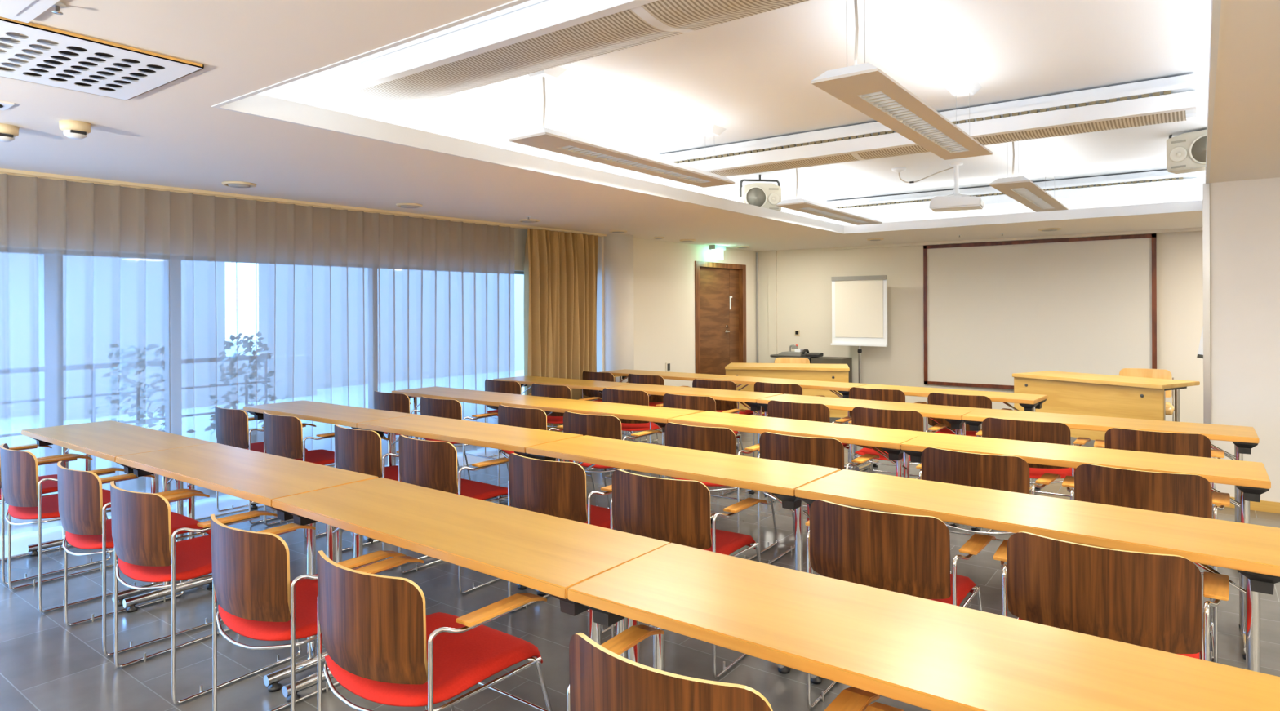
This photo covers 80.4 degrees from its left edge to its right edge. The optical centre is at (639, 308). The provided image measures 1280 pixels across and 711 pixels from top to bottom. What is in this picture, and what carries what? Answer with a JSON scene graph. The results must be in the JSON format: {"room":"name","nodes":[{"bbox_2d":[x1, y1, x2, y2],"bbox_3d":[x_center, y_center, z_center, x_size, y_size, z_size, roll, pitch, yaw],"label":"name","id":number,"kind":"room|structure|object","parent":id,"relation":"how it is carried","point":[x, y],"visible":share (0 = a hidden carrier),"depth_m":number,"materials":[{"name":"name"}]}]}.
{"room":"lecture hall","nodes":[
{"label":"lecture hall","id":0,"kind":"room"},
{"bbox_2d":[514,228,759,387],"bbox_3d":[-2.694,0.287,6.733,0.499,2.330,14.831,0,0,39],"label":"wall","id":1,"kind":"structure","parent":0,"point":[664,272],"depth_m":10.06,"materials":[{"name":"paint"}]},
{"bbox_2d":[0,431,630,559],"bbox_3d":[-3.758,1.454,4.906,0.719,0.006,10.647,0,0,39],"label":"trim","id":2,"kind":"structure","parent":1,"relation":"attached to","point":[204,508],"depth_m":5.42,"materials":[{"name":"white stone"}]},
{"bbox_2d":[694,261,746,375],"bbox_3d":[1.137,0.385,11.136,0.175,2.100,1.340,0,0,39],"label":"door","id":3,"kind":"structure","parent":1,"relation":"in","point":[720,288],"depth_m":11.15,"materials":[{"name":"brown wood"}]},
{"bbox_2d":[755,252,758,363],"bbox_3d":[1.838,0.277,11.851,0.025,2.310,0.030,0,0,37],"label":"trim","id":4,"kind":"structure","parent":1,"relation":"attached to","point":[757,253],"depth_m":11.84,"materials":[{"name":"beige paint"}]},
{"bbox_2d":[0,0,1279,251],"bbox_3d":[1.263,-1.169,3.852,10.950,0.554,14.900,0,0,37],"label":"ceiling","id":5,"kind":"structure","parent":0,"point":[751,77],"depth_m":4.46,"materials":[{"name":"white paint"}]},
{"bbox_2d":[0,123,18,142],"bbox_3d":[-3.061,-0.841,3.635,0.124,0.072,0.124,0,0,37],"label":"smoke detector","id":6,"kind":"object","parent":5,"relation":"attached to","point":[8,132],"visible":1,"depth_m":3.62,"materials":[{"name":"beige plastic"}]},
{"bbox_2d":[0,0,59,22],"bbox_3d":[-1.809,-0.874,1.864,0.620,0.016,0.645,0,0,37],"label":"access hatch","id":7,"kind":"object","parent":5,"relation":"attached to","point":[23,11],"visible":1,"depth_m":2.19,"materials":[{"name":"white"}]},
{"bbox_2d":[58,120,91,139],"bbox_3d":[-2.674,-0.842,3.585,0.124,0.072,0.124,0,0,37],"label":"smoke detector","id":8,"kind":"object","parent":5,"relation":"attached to","point":[73,129],"visible":1,"depth_m":3.55,"materials":[{"name":"beige plastic"}]},
{"bbox_2d":[0,16,204,100],"bbox_3d":[-2.203,-0.874,2.491,0.700,0.013,1.145,0,0,37],"label":"ceiling vent","id":9,"kind":"object","parent":5,"relation":"in","point":[30,52],"visible":1,"depth_m":2.69,"materials":[{"name":"white metal"}]},
{"bbox_2d":[221,181,256,187],"bbox_3d":[-2.818,-0.866,5.322,0.216,0.024,0.216,0,0,37],"label":"ceiling vent","id":10,"kind":"object","parent":5,"relation":"in","point":[231,184],"visible":1,"depth_m":5.27,"materials":[{"name":"beige plastic"}]},
{"bbox_2d":[0,168,606,236],"bbox_3d":[-3.821,-0.859,4.976,0.110,0.028,10.668,0,0,39],"label":"rail","id":11,"kind":"object","parent":5,"relation":"attached to","point":[2,171],"visible":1,"depth_m":5.88,"materials":[{"name":"beige plastic"}]},
{"bbox_2d":[0,173,172,536],"bbox_3d":[-3.846,0.292,4.909,0.076,2.270,1.428,0,0,40],"label":"sheer curtain","id":12,"kind":"object","parent":11,"relation":"hanging from","point":[85,313],"visible":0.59,"depth_m":5.08,"materials":[{"name":"white fabric"}]},
{"bbox_2d":[169,191,515,505],"bbox_3d":[-2.350,0.285,6.739,0.076,2.270,3.293,0,0,39],"label":"sheer curtain","id":13,"kind":"object","parent":11,"relation":"hanging from","point":[270,303],"visible":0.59,"depth_m":6.38,"materials":[{"name":"white fabric"}]},
{"bbox_2d":[524,227,598,432],"bbox_3d":[-0.863,0.284,8.482,0.197,2.280,1.141,0,0,40],"label":"drape","id":14,"kind":"object","parent":11,"relation":"hanging from","point":[561,268],"visible":0.74,"depth_m":8.42,"materials":[{"name":"beige fabric"}]},
{"bbox_2d":[395,203,422,208],"bbox_3d":[-1.961,-0.869,6.429,0.216,0.024,0.216,0,0,37],"label":"ceiling vent","id":15,"kind":"object","parent":5,"relation":"in","point":[401,205],"visible":1,"depth_m":6.37,"materials":[{"name":"beige plastic"}]},
{"bbox_2d":[315,0,808,109],"bbox_3d":[-0.088,-1.265,3.197,3.900,0.249,0.462,0,0,37],"label":"ceiling light","id":16,"kind":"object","parent":5,"relation":"attached to","point":[531,36],"depth_m":3.38,"materials":[{"name":"white paint"}]},
{"bbox_2d":[508,66,735,187],"bbox_3d":[-0.008,-1.177,5.118,0.290,0.425,2.120,0,0,37],"label":"pendant light","id":17,"kind":"object","parent":5,"relation":"hanging from","point":[543,138],"visible":1,"depth_m":4.80,"materials":[{"name":"white metal"}]},
{"bbox_2d":[709,244,725,260],"bbox_3d":[1.102,-0.795,10.756,0.100,0.200,0.280,0,0,39],"label":"exit sign","id":18,"kind":"object","parent":5,"relation":"hanging from","point":[717,250],"visible":1,"depth_m":10.71,"materials":[{"name":"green plastic"}]},
{"bbox_2d":[738,174,781,211],"bbox_3d":[1.253,-1.200,7.887,0.437,0.390,0.214,0,0,-9],"label":"loudspeaker","id":19,"kind":"object","parent":5,"relation":"hanging from","point":[766,195],"visible":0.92,"depth_m":7.80,"materials":[{"name":"beige plastic"}]},
{"bbox_2d":[776,168,882,225],"bbox_3d":[2.034,-1.187,7.924,0.290,0.425,2.120,0,0,37],"label":"pendant light","id":20,"kind":"object","parent":5,"relation":"hanging from","point":[802,205],"visible":0.91,"depth_m":7.71,"materials":[{"name":"white metal"}]},
{"bbox_2d":[811,0,992,159],"bbox_3d":[1.484,-1.184,4.025,0.290,0.425,2.120,0,0,37],"label":"pendant light","id":21,"kind":"object","parent":5,"relation":"hanging from","point":[864,87],"visible":1,"depth_m":3.70,"materials":[{"name":"white metal"}]},
{"bbox_2d":[891,166,954,183],"bbox_3d":[2.787,-1.323,7.458,0.590,0.158,0.138,0,0,28],"label":"cable","id":22,"kind":"object","parent":5,"relation":"hanging from","point":[898,170],"visible":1,"depth_m":7.50,"materials":[{"name":"white plastic"}]},
{"bbox_2d":[653,73,1195,178],"bbox_3d":[1.817,-1.274,5.768,3.900,0.249,0.462,0,0,37],"label":"beam","id":23,"kind":"structure","parent":5,"relation":"attached to","point":[1171,99],"depth_m":5.12,"materials":[{"name":"white paint"}]},
{"bbox_2d":[711,110,1186,177],"bbox_3d":[1.914,-1.170,5.713,3.580,0.040,0.395,0,0,37],"label":"grille","id":24,"kind":"object","parent":23,"relation":"attached to","point":[1176,115],"depth_m":5.18,"materials":[{"name":"metal"}]},
{"bbox_2d":[928,162,984,212],"bbox_3d":[3.075,-1.184,7.345,0.463,0.440,0.341,0,0,30],"label":"projector","id":25,"kind":"object","parent":5,"relation":"hanging from","point":[956,201],"visible":1,"depth_m":7.26,"materials":[{"name":"white plastic"}]},
{"bbox_2d":[822,169,1198,217],"bbox_3d":[4.062,-1.283,8.797,3.900,0.249,0.462,0,0,37],"label":"beam","id":26,"kind":"structure","parent":5,"relation":"attached to","point":[1159,183],"depth_m":8.15,"materials":[{"name":"white paint"}]},
{"bbox_2d":[863,189,1191,217],"bbox_3d":[4.158,-1.180,8.742,3.580,0.040,0.395,0,0,37],"label":"grille","id":27,"kind":"object","parent":26,"relation":"attached to","point":[1178,191],"depth_m":8.17,"materials":[{"name":"metal"}]},
{"bbox_2d":[989,141,1068,212],"bbox_3d":[3.520,-1.193,6.772,0.290,0.425,2.120,0,0,37],"label":"pendant light","id":28,"kind":"object","parent":5,"relation":"hanging from","point":[1022,189],"visible":0.89,"depth_m":6.52,"materials":[{"name":"white metal"}]},
{"bbox_2d":[1166,128,1207,173],"bbox_3d":[4.422,-1.271,5.978,0.214,0.343,0.437,0,0,-36],"label":"loudspeaker","id":29,"kind":"object","parent":5,"relation":"hanging from","point":[1186,152],"visible":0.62,"depth_m":5.97,"materials":[{"name":"beige plastic"}]},
{"bbox_2d":[0,417,1279,710],"bbox_3d":[1.305,1.484,3.768,10.800,0.100,14.800,0,0,37],"label":"floor","id":30,"kind":"structure","parent":0,"point":[46,664],"depth_m":3.34,"materials":[{"name":"tile"}]},
{"bbox_2d":[0,444,111,584],"bbox_3d":[-3.421,1.069,4.279,0.606,0.772,0.576,0,0,35],"label":"armchair","id":31,"kind":"object","parent":30,"relation":"on","point":[47,486],"visible":0.28,"depth_m":4.17,"materials":[{"name":"brown wood"}]},
{"bbox_2d":[0,443,151,613],"bbox_3d":[-2.921,1.067,3.908,0.606,0.772,0.576,0,0,37],"label":"armchair","id":32,"kind":"object","parent":30,"relation":"on","point":[21,488],"visible":0.69,"depth_m":3.65,"materials":[{"name":"brown wood"}]},
{"bbox_2d":[21,420,213,606],"bbox_3d":[-2.950,1.083,4.239,1.407,0.740,0.462,0,0,36],"label":"table","id":33,"kind":"object","parent":30,"relation":"on","point":[108,440],"visible":0.52,"depth_m":4.13,"materials":[{"name":"brown wood"}]},
{"bbox_2d":[57,461,222,657],"bbox_3d":[-2.286,1.064,3.450,0.606,0.772,0.576,0,0,38],"label":"armchair","id":34,"kind":"object","parent":30,"relation":"on","point":[82,514],"visible":0.7,"depth_m":3.20,"materials":[{"name":"brown wood"}]},
{"bbox_2d":[110,480,302,704],"bbox_3d":[-1.779,1.062,3.062,0.606,0.772,0.576,0,0,35],"label":"armchair","id":35,"kind":"object","parent":30,"relation":"on","point":[145,548],"visible":0.75,"depth_m":2.81,"materials":[{"name":"brown wood"}]},
{"bbox_2d":[115,442,377,692],"bbox_3d":[-1.805,1.078,3.405,1.424,0.740,0.462,0,0,36],"label":"table","id":36,"kind":"object","parent":30,"relation":"on","point":[260,477],"visible":0.64,"depth_m":3.27,"materials":[{"name":"beige wood"}]},
{"bbox_2d":[214,405,307,524],"bbox_3d":[-2.684,1.066,5.394,0.606,0.772,0.576,0,0,38],"label":"armchair","id":37,"kind":"object","parent":30,"relation":"on","point":[232,428],"visible":0.38,"depth_m":5.12,"materials":[{"name":"brown wood"}]},
{"bbox_2d":[262,412,343,538],"bbox_3d":[-2.174,1.064,5.054,0.606,0.772,0.576,0,0,37],"label":"armchair","id":38,"kind":"object","parent":30,"relation":"on","point":[282,434],"visible":0.62,"depth_m":4.80,"materials":[{"name":"brown wood"}]},
{"bbox_2d":[210,514,427,710],"bbox_3d":[-1.108,1.059,2.564,0.606,0.772,0.576,0,0,36],"label":"armchair","id":39,"kind":"object","parent":30,"relation":"on","point":[253,589],"visible":0.68,"depth_m":2.31,"materials":[{"name":"brown wood"}]},
{"bbox_2d":[243,400,416,536],"bbox_3d":[-2.180,1.080,5.275,1.402,0.740,0.462,0,0,36],"label":"table","id":40,"kind":"object","parent":30,"relation":"on","point":[334,414],"visible":0.38,"depth_m":5.19,"materials":[{"name":"beige wood"}]},
{"bbox_2d":[334,424,429,564],"bbox_3d":[-1.478,1.060,4.488,0.606,0.772,0.576,0,0,38],"label":"armchair","id":41,"kind":"object","parent":30,"relation":"on","point":[358,451],"visible":0.45,"depth_m":4.22,"materials":[{"name":"brown wood"}]},
{"bbox_2d":[373,391,461,478],"bbox_3d":[-1.885,1.062,6.315,0.606,0.772,0.576,0,0,37],"label":"armchair","id":42,"kind":"object","parent":30,"relation":"on","point":[397,402],"visible":0.26,"depth_m":6.04,"materials":[{"name":"brown wood"}]},
{"bbox_2d":[316,550,552,710],"bbox_3d":[-0.593,1.057,2.183,0.606,0.772,0.576,0,0,36],"label":"armchair","id":43,"kind":"object","parent":30,"relation":"on","point":[380,642],"visible":1,"depth_m":1.97,"materials":[{"name":"red fabric"}]},
{"bbox_2d":[398,435,508,594],"bbox_3d":[-0.980,1.058,4.119,0.606,0.772,0.576,0,0,37],"label":"armchair","id":44,"kind":"object","parent":30,"relation":"on","point":[433,464],"visible":0.57,"depth_m":3.87,"materials":[{"name":"brown wood"}]},
{"bbox_2d":[420,396,508,479],"bbox_3d":[-1.378,1.060,5.895,0.606,0.772,0.576,0,0,36],"label":"armchair","id":45,"kind":"object","parent":30,"relation":"on","point":[444,408],"visible":0.42,"depth_m":5.63,"materials":[{"name":"brown wood"}]},
{"bbox_2d":[391,386,540,498],"bbox_3d":[-1.450,1.076,6.276,1.396,0.740,0.462,0,0,38],"label":"table","id":46,"kind":"object","parent":30,"relation":"on","point":[477,397],"visible":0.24,"depth_m":6.20,"materials":[{"name":"beige wood"}]},
{"bbox_2d":[356,414,583,590],"bbox_3d":[-1.028,1.075,4.439,1.439,0.740,0.462,0,0,36],"label":"table","id":47,"kind":"object","parent":30,"relation":"on","point":[513,438],"visible":0.41,"depth_m":4.34,"materials":[{"name":"beige wood"}]},
{"bbox_2d":[271,477,670,702],"bbox_3d":[-0.632,1.073,2.532,1.481,0.740,0.462,0,0,37],"label":"table","id":48,"kind":"object","parent":30,"relation":"on","point":[551,555],"visible":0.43,"depth_m":2.38,"materials":[{"name":"beige wood"}]},
{"bbox_2d":[484,379,554,457],"bbox_3d":[-1.169,1.059,7.308,0.606,0.772,0.576,0,0,35],"label":"armchair","id":49,"kind":"object","parent":30,"relation":"on","point":[498,386],"visible":0.21,"depth_m":7.06,"materials":[{"name":"brown wood"}]},
{"bbox_2d":[497,404,597,506],"bbox_3d":[-0.677,1.057,5.363,0.606,0.772,0.576,0,0,38],"label":"armchair","id":50,"kind":"object","parent":30,"relation":"on","point":[530,418],"visible":0.3,"depth_m":5.11,"materials":[{"name":"brown wood"}]},
{"bbox_2d":[507,453,616,637],"bbox_3d":[-0.295,1.055,3.593,0.606,0.772,0.576,0,0,37],"label":"armchair","id":51,"kind":"object","parent":30,"relation":"on","point":[557,489],"visible":0.45,"depth_m":3.33,"materials":[{"name":"brown wood"}]},
{"bbox_2d":[493,375,634,470],"bbox_3d":[-0.748,1.073,7.324,1.467,0.740,0.462,0,0,37],"label":"table","id":52,"kind":"object","parent":30,"relation":"on","point":[524,380],"visible":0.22,"depth_m":7.21,"materials":[{"name":"beige wood"}]},
{"bbox_2d":[531,383,602,471],"bbox_3d":[-0.659,1.057,6.881,0.606,0.772,0.576,0,0,37],"label":"armchair","id":53,"kind":"object","parent":30,"relation":"on","point":[540,390],"visible":0.27,"depth_m":6.64,"materials":[{"name":"brown wood"}]},
{"bbox_2d":[500,396,703,498],"bbox_3d":[-0.301,1.071,5.418,1.491,0.740,0.462,0,0,35],"label":"table","id":54,"kind":"object","parent":30,"relation":"on","point":[659,415],"visible":0.33,"depth_m":5.30,"materials":[{"name":"beige wood"}]},
{"bbox_2d":[562,411,662,508],"bbox_3d":[-0.184,1.055,5.019,0.606,0.772,0.576,0,0,35],"label":"armchair","id":55,"kind":"object","parent":30,"relation":"on","point":[602,426],"visible":0.42,"depth_m":4.77,"materials":[{"name":"brown wood"}]},
{"bbox_2d":[582,370,647,441],"bbox_3d":[-0.299,1.055,8.206,0.606,0.772,0.576,0,0,42],"label":"armchair","id":56,"kind":"object","parent":30,"relation":"on","point":[588,375],"visible":0.17,"depth_m":7.99,"materials":[{"name":"brown wood"}]},
{"bbox_2d":[604,234,634,382],"bbox_3d":[-0.280,0.276,9.245,0.410,2.330,0.410,0,0,37],"label":"round column","id":57,"kind":"structure","parent":30,"relation":"on","point":[619,331],"depth_m":9.06,"materials":[{"name":"paint"}]},
{"bbox_2d":[601,388,671,479],"bbox_3d":[0.002,1.054,6.456,0.606,0.772,0.576,0,0,35],"label":"armchair","id":58,"kind":"object","parent":30,"relation":"on","point":[609,395],"visible":0.38,"depth_m":6.21,"materials":[{"name":"brown wood"}]},
{"bbox_2d":[627,373,688,442],"bbox_3d":[0.198,1.053,7.833,0.606,0.772,0.576,0,0,40],"label":"armchair","id":59,"kind":"object","parent":30,"relation":"on","point":[654,400],"visible":0.22,"depth_m":7.57,"materials":[{"name":"brown wood"}]},
{"bbox_2d":[600,368,731,431],"bbox_3d":[0.253,1.069,8.119,1.438,0.740,0.462,0,0,38],"label":"table","id":60,"kind":"object","parent":30,"relation":"on","point":[623,374],"visible":0.2,"depth_m":8.05,"materials":[{"name":"beige wood"}]},
{"bbox_2d":[525,435,840,674],"bbox_3d":[0.149,1.069,3.559,1.481,0.740,0.462,0,0,38],"label":"table","id":61,"kind":"object","parent":30,"relation":"on","point":[779,478],"visible":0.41,"depth_m":3.38,"materials":[{"name":"beige wood"}]},
{"bbox_2d":[610,469,767,679],"bbox_3d":[0.203,1.053,3.232,0.606,0.772,0.576,0,0,35],"label":"armchair","id":62,"kind":"object","parent":30,"relation":"on","point":[675,511],"visible":0.56,"depth_m":2.99,"materials":[{"name":"brown wood"}]},
{"bbox_2d":[606,383,782,493],"bbox_3d":[0.435,1.068,6.434,1.487,0.740,0.462,0,0,37],"label":"table","id":63,"kind":"object","parent":30,"relation":"on","point":[749,398],"visible":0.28,"depth_m":6.25,"materials":[{"name":"beige wood"}]},
{"bbox_2d":[662,393,746,497],"bbox_3d":[0.505,1.052,6.043,0.606,0.772,0.576,0,0,35],"label":"armchair","id":64,"kind":"object","parent":30,"relation":"on","point":[705,403],"visible":0.19,"depth_m":5.80,"materials":[{"name":"brown wood"}]},
{"bbox_2d":[663,422,777,559],"bbox_3d":[0.467,1.052,4.525,0.606,0.772,0.576,0,0,35],"label":"armchair","id":65,"kind":"object","parent":30,"relation":"on","point":[720,440],"visible":0.41,"depth_m":4.27,"materials":[{"name":"brown wood"}]},
{"bbox_2d":[566,624,879,710],"bbox_3d":[0.172,1.053,1.641,0.606,0.772,0.576,0,0,36],"label":"armchair","id":66,"kind":"object","parent":30,"relation":"on","point":[601,679],"visible":1,"depth_m":1.45,"materials":[{"name":"brown wood"}]},
{"bbox_2d":[692,378,757,457],"bbox_3d":[0.820,1.050,7.235,0.606,0.772,0.576,0,0,36],"label":"armchair","id":67,"kind":"object","parent":30,"relation":"on","point":[722,406],"visible":0.2,"depth_m":6.96,"materials":[{"name":"brown wood"}]},
{"bbox_2d":[724,362,849,424],"bbox_3d":[1.772,1.056,9.103,1.420,0.748,0.660,0,0,13],"label":"desk","id":68,"kind":"object","parent":30,"relation":"on","point":[806,371],"visible":0.43,"depth_m":8.80,"materials":[{"name":"brown wood"}]},
{"bbox_2d":[708,375,868,469],"bbox_3d":[1.390,1.064,7.214,1.458,0.740,0.462,0,0,39],"label":"table","id":69,"kind":"object","parent":30,"relation":"on","point":[842,388],"visible":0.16,"depth_m":7.08,"materials":[{"name":"beige wood"}]},
{"bbox_2d":[752,382,825,457],"bbox_3d":[1.360,1.048,6.934,0.606,0.772,0.576,0,0,36],"label":"armchair","id":70,"kind":"object","parent":30,"relation":"on","point":[784,388],"visible":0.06,"depth_m":6.69,"materials":[{"name":"brown wood"}]},
{"bbox_2d":[774,357,809,363],"bbox_3d":[1.889,1.030,9.443,0.477,0.803,0.576,0,0,14],"label":"chair","id":71,"kind":"object","parent":30,"relation":"on","point":[779,360],"visible":0.12,"depth_m":9.71,"materials":[{"name":"beige wood"}]},
{"bbox_2d":[667,411,927,524],"bbox_3d":[0.898,1.066,4.519,1.476,0.740,0.462,0,0,38],"label":"table","id":72,"kind":"object","parent":30,"relation":"on","point":[890,440],"visible":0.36,"depth_m":4.34,"materials":[{"name":"beige wood"}]},
{"bbox_2d":[766,400,854,503],"bbox_3d":[1.252,1.048,5.570,0.606,0.772,0.576,0,0,35],"label":"armchair","id":73,"kind":"object","parent":30,"relation":"on","point":[819,412],"visible":0.32,"depth_m":5.33,"materials":[{"name":"brown wood"}]},
{"bbox_2d":[769,354,852,382],"bbox_3d":[2.462,1.062,11.080,1.165,0.735,0.470,0,0,35],"label":"desk","id":74,"kind":"object","parent":30,"relation":"on","point":[820,360],"visible":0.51,"depth_m":10.82,"materials":[{"name":"grey laminate"}]},
{"bbox_2d":[777,344,807,356],"bbox_3d":[2.249,0.612,11.167,0.370,0.165,0.220,0,0,39],"label":"camera","id":75,"kind":"object","parent":74,"relation":"on","point":[797,352],"visible":0.94,"depth_m":11.09,"materials":[{"name":"grey plastic"}]},
{"bbox_2d":[757,431,879,564],"bbox_3d":[0.973,1.050,4.171,0.606,0.772,0.576,0,0,35],"label":"armchair","id":76,"kind":"object","parent":30,"relation":"on","point":[819,451],"visible":0.41,"depth_m":3.93,"materials":[{"name":"brown wood"}]},
{"bbox_2d":[831,275,887,383],"bbox_3d":[3.080,0.481,10.669,0.587,1.879,0.627,0,0,-11],"label":"flip chart","id":77,"kind":"object","parent":30,"relation":"on","point":[859,303],"visible":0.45,"depth_m":10.67,"materials":[{"name":"white paper"}]},
{"bbox_2d":[831,342,887,346],"bbox_3d":[3.076,0.511,10.664,0.800,0.030,0.045,0,0,37],"label":"tray","id":78,"kind":"object","parent":77,"relation":"on","point":[881,344],"depth_m":10.62,"materials":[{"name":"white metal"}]},
{"bbox_2d":[756,394,977,527],"bbox_3d":[1.626,1.063,5.523,1.497,0.740,0.462,0,0,38],"label":"table","id":79,"kind":"object","parent":30,"relation":"on","point":[953,415],"visible":0.32,"depth_m":5.37,"materials":[{"name":"beige wood"}]},
{"bbox_2d":[864,702,904,710],"bbox_3d":[0.651,1.051,1.261,0.606,0.772,0.576,0,0,35],"label":"armchair","id":80,"kind":"object","parent":30,"relation":"on","point":[875,706],"visible":1,"depth_m":1.51,"materials":[{"name":"brown wood"}]},
{"bbox_2d":[848,386,927,479],"bbox_3d":[2.094,1.045,6.440,0.606,0.772,0.576,0,0,38],"label":"armchair","id":81,"kind":"object","parent":30,"relation":"on","point":[855,393],"visible":0.17,"depth_m":6.21,"materials":[{"name":"brown wood"}]},
{"bbox_2d":[848,406,947,506],"bbox_3d":[1.761,1.046,5.193,0.606,0.772,0.576,0,0,35],"label":"armchair","id":82,"kind":"object","parent":30,"relation":"on","point":[913,420],"visible":0.3,"depth_m":4.97,"materials":[{"name":"brown wood"}]},
{"bbox_2d":[804,499,995,709],"bbox_3d":[0.921,1.050,2.720,0.606,0.772,0.576,0,0,36],"label":"armchair","id":83,"kind":"object","parent":30,"relation":"on","point":[908,554],"visible":0.72,"depth_m":2.48,"materials":[{"name":"brown wood"}]},
{"bbox_2d":[567,542,1279,710],"bbox_3d":[0.533,1.068,1.649,1.441,0.740,0.462,0,0,37],"label":"table","id":84,"kind":"object","parent":30,"relation":"on","point":[930,655],"visible":0.87,"depth_m":1.58,"materials":[{"name":"beige wood"}]},
{"bbox_2d":[848,383,1047,490],"bbox_3d":[2.525,1.059,6.289,1.459,0.740,0.462,0,0,39],"label":"table","id":85,"kind":"object","parent":30,"relation":"on","point":[1030,402],"visible":0.47,"depth_m":6.11,"materials":[{"name":"beige wood"}]},
{"bbox_2d":[925,392,1013,436],"bbox_3d":[2.594,1.043,6.001,0.606,0.772,0.576,0,0,38],"label":"armchair","id":86,"kind":"object","parent":30,"relation":"on","point":[934,398],"visible":0.2,"depth_m":5.80,"materials":[{"name":"brown wood"}]},
{"bbox_2d":[915,447,1061,573],"bbox_3d":[1.684,1.047,3.688,0.606,0.772,0.576,0,0,38],"label":"armchair","id":87,"kind":"object","parent":30,"relation":"on","point":[995,472],"visible":0.41,"depth_m":3.45,"materials":[{"name":"brown wood"}]},
{"bbox_2d":[975,417,1090,535],"bbox_3d":[2.413,1.043,4.668,0.606,0.772,0.576,0,0,36],"label":"armchair","id":88,"kind":"object","parent":30,"relation":"on","point":[1056,433],"visible":0.31,"depth_m":4.44,"materials":[{"name":"brown wood"}]},
{"bbox_2d":[794,469,1279,684],"bbox_3d":[1.310,1.064,2.653,1.452,0.740,0.462,0,0,38],"label":"table","id":89,"kind":"object","parent":30,"relation":"on","point":[1253,550],"visible":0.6,"depth_m":2.47,"materials":[{"name":"beige wood"}]},
{"bbox_2d":[900,431,1271,659],"bbox_3d":[2.060,1.061,3.629,1.461,0.740,0.462,0,0,37],"label":"table","id":90,"kind":"object","parent":30,"relation":"on","point":[1251,479],"visible":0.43,"depth_m":3.45,"materials":[{"name":"beige wood"}]},
{"bbox_2d":[1012,370,1199,439],"bbox_3d":[4.488,1.044,7.381,0.660,0.748,1.420,0,0,-30],"label":"desk","id":91,"kind":"object","parent":30,"relation":"on","point":[1067,393],"visible":0.46,"depth_m":7.14,"materials":[{"name":"brown wood"}]},
{"bbox_2d":[962,408,1259,573],"bbox_3d":[2.813,1.058,4.628,1.485,0.740,0.462,0,0,36],"label":"table","id":92,"kind":"object","parent":30,"relation":"on","point":[1244,438],"visible":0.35,"depth_m":4.47,"materials":[{"name":"beige wood"}]},
{"bbox_2d":[993,531,1229,661],"bbox_3d":[1.434,1.048,2.330,0.606,0.772,0.576,0,0,36],"label":"armchair","id":93,"kind":"object","parent":30,"relation":"on","point":[1153,601],"visible":0.72,"depth_m":2.09,"materials":[{"name":"brown wood"}]},
{"bbox_2d":[1062,463,1230,662],"bbox_3d":[2.194,1.044,3.304,0.606,0.772,0.576,0,0,36],"label":"armchair","id":94,"kind":"object","parent":30,"relation":"on","point":[1189,495],"visible":0.45,"depth_m":3.06,"materials":[{"name":"brown wood"}]},
{"bbox_2d":[1119,368,1174,421],"bbox_3d":[5.014,1.016,7.499,0.477,0.803,0.576,0,0,32],"label":"chair","id":95,"kind":"object","parent":30,"relation":"on","point":[1135,372],"visible":0.18,"depth_m":7.67,"materials":[{"name":"beige wood"}]},
{"bbox_2d":[1093,427,1224,567],"bbox_3d":[2.910,1.041,4.261,0.606,0.772,0.576,0,0,35],"label":"armchair","id":96,"kind":"object","parent":30,"relation":"on","point":[1198,445],"visible":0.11,"depth_m":4.02,"materials":[{"name":"brown wood"}]},
{"bbox_2d":[1196,326,1203,358],"bbox_3d":[5.944,0.471,7.318,0.781,1.893,0.638,0,0,-20],"label":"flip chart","id":97,"kind":"object","parent":30,"relation":"on","point":[1200,353],"visible":0.06,"depth_m":7.48,"materials":[{"name":"white paper"}]},
{"bbox_2d":[758,231,1203,423],"bbox_3d":[5.814,0.249,9.271,10.109,2.330,0.150,0,0,35],"label":"wall","id":98,"kind":"structure","parent":0,"point":[804,282],"depth_m":10.67,"materials":[{"name":"paint"}]},
{"bbox_2d":[768,250,777,363],"bbox_3d":[2.077,0.266,11.786,0.140,2.330,0.070,0,0,37],"label":"trim","id":99,"kind":"structure","parent":98,"relation":"attached to","point":[772,255],"depth_m":11.76,"materials":[{"name":"paint"}]},
{"bbox_2d":[833,227,1202,249],"bbox_3d":[4.996,-0.894,9.644,5.250,0.035,0.110,0,0,37],"label":"trim","id":100,"kind":"structure","parent":98,"relation":"attached to","point":[1188,229],"depth_m":9.61,"materials":[{"name":"paint"}]},
{"bbox_2d":[923,233,1156,389],"bbox_3d":[5.004,0.085,9.691,2.660,1.917,0.050,0,0,37],"label":"projection screen","id":101,"kind":"object","parent":98,"relation":"attached to","point":[994,311],"visible":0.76,"depth_m":9.64,"materials":[{"name":"beige fabric"}]},
{"bbox_2d":[1209,177,1279,513],"bbox_3d":[5.826,0.249,4.289,4.148,2.330,0.132,0,0,37],"label":"wall","id":102,"kind":"structure","parent":0,"point":[1245,215],"depth_m":5.35,"materials":[{"name":"paint"}]},
{"bbox_2d":[1202,182,1210,440],"bbox_3d":[4.141,0.257,5.533,0.040,2.330,0.140,0,0,37],"label":"trim","id":103,"kind":"structure","parent":102,"relation":"attached to","point":[1206,187],"depth_m":5.48,"materials":[{"name":"white paint"}]},
{"label":"outside","id":104,"kind":"structure","parent":0,"visible":0},
{"bbox_2d":[515,369,524,395],"bbox_3d":[-15.675,1.694,17.846,33.550,0.130,34.000,0,0,37],"label":"terrace","id":105,"kind":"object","parent":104,"point":[520,372],"depth_m":18.10,"materials":[{"name":"grey"}]},
{"bbox_2d":[514,274,524,370],"bbox_3d":[4.113,-2.018,29.494,0.500,7.120,37.700,0,0,37],"label":"wall","id":106,"kind":"structure","parent":105,"relation":"on","point":[518,278],"depth_m":19.35,"materials":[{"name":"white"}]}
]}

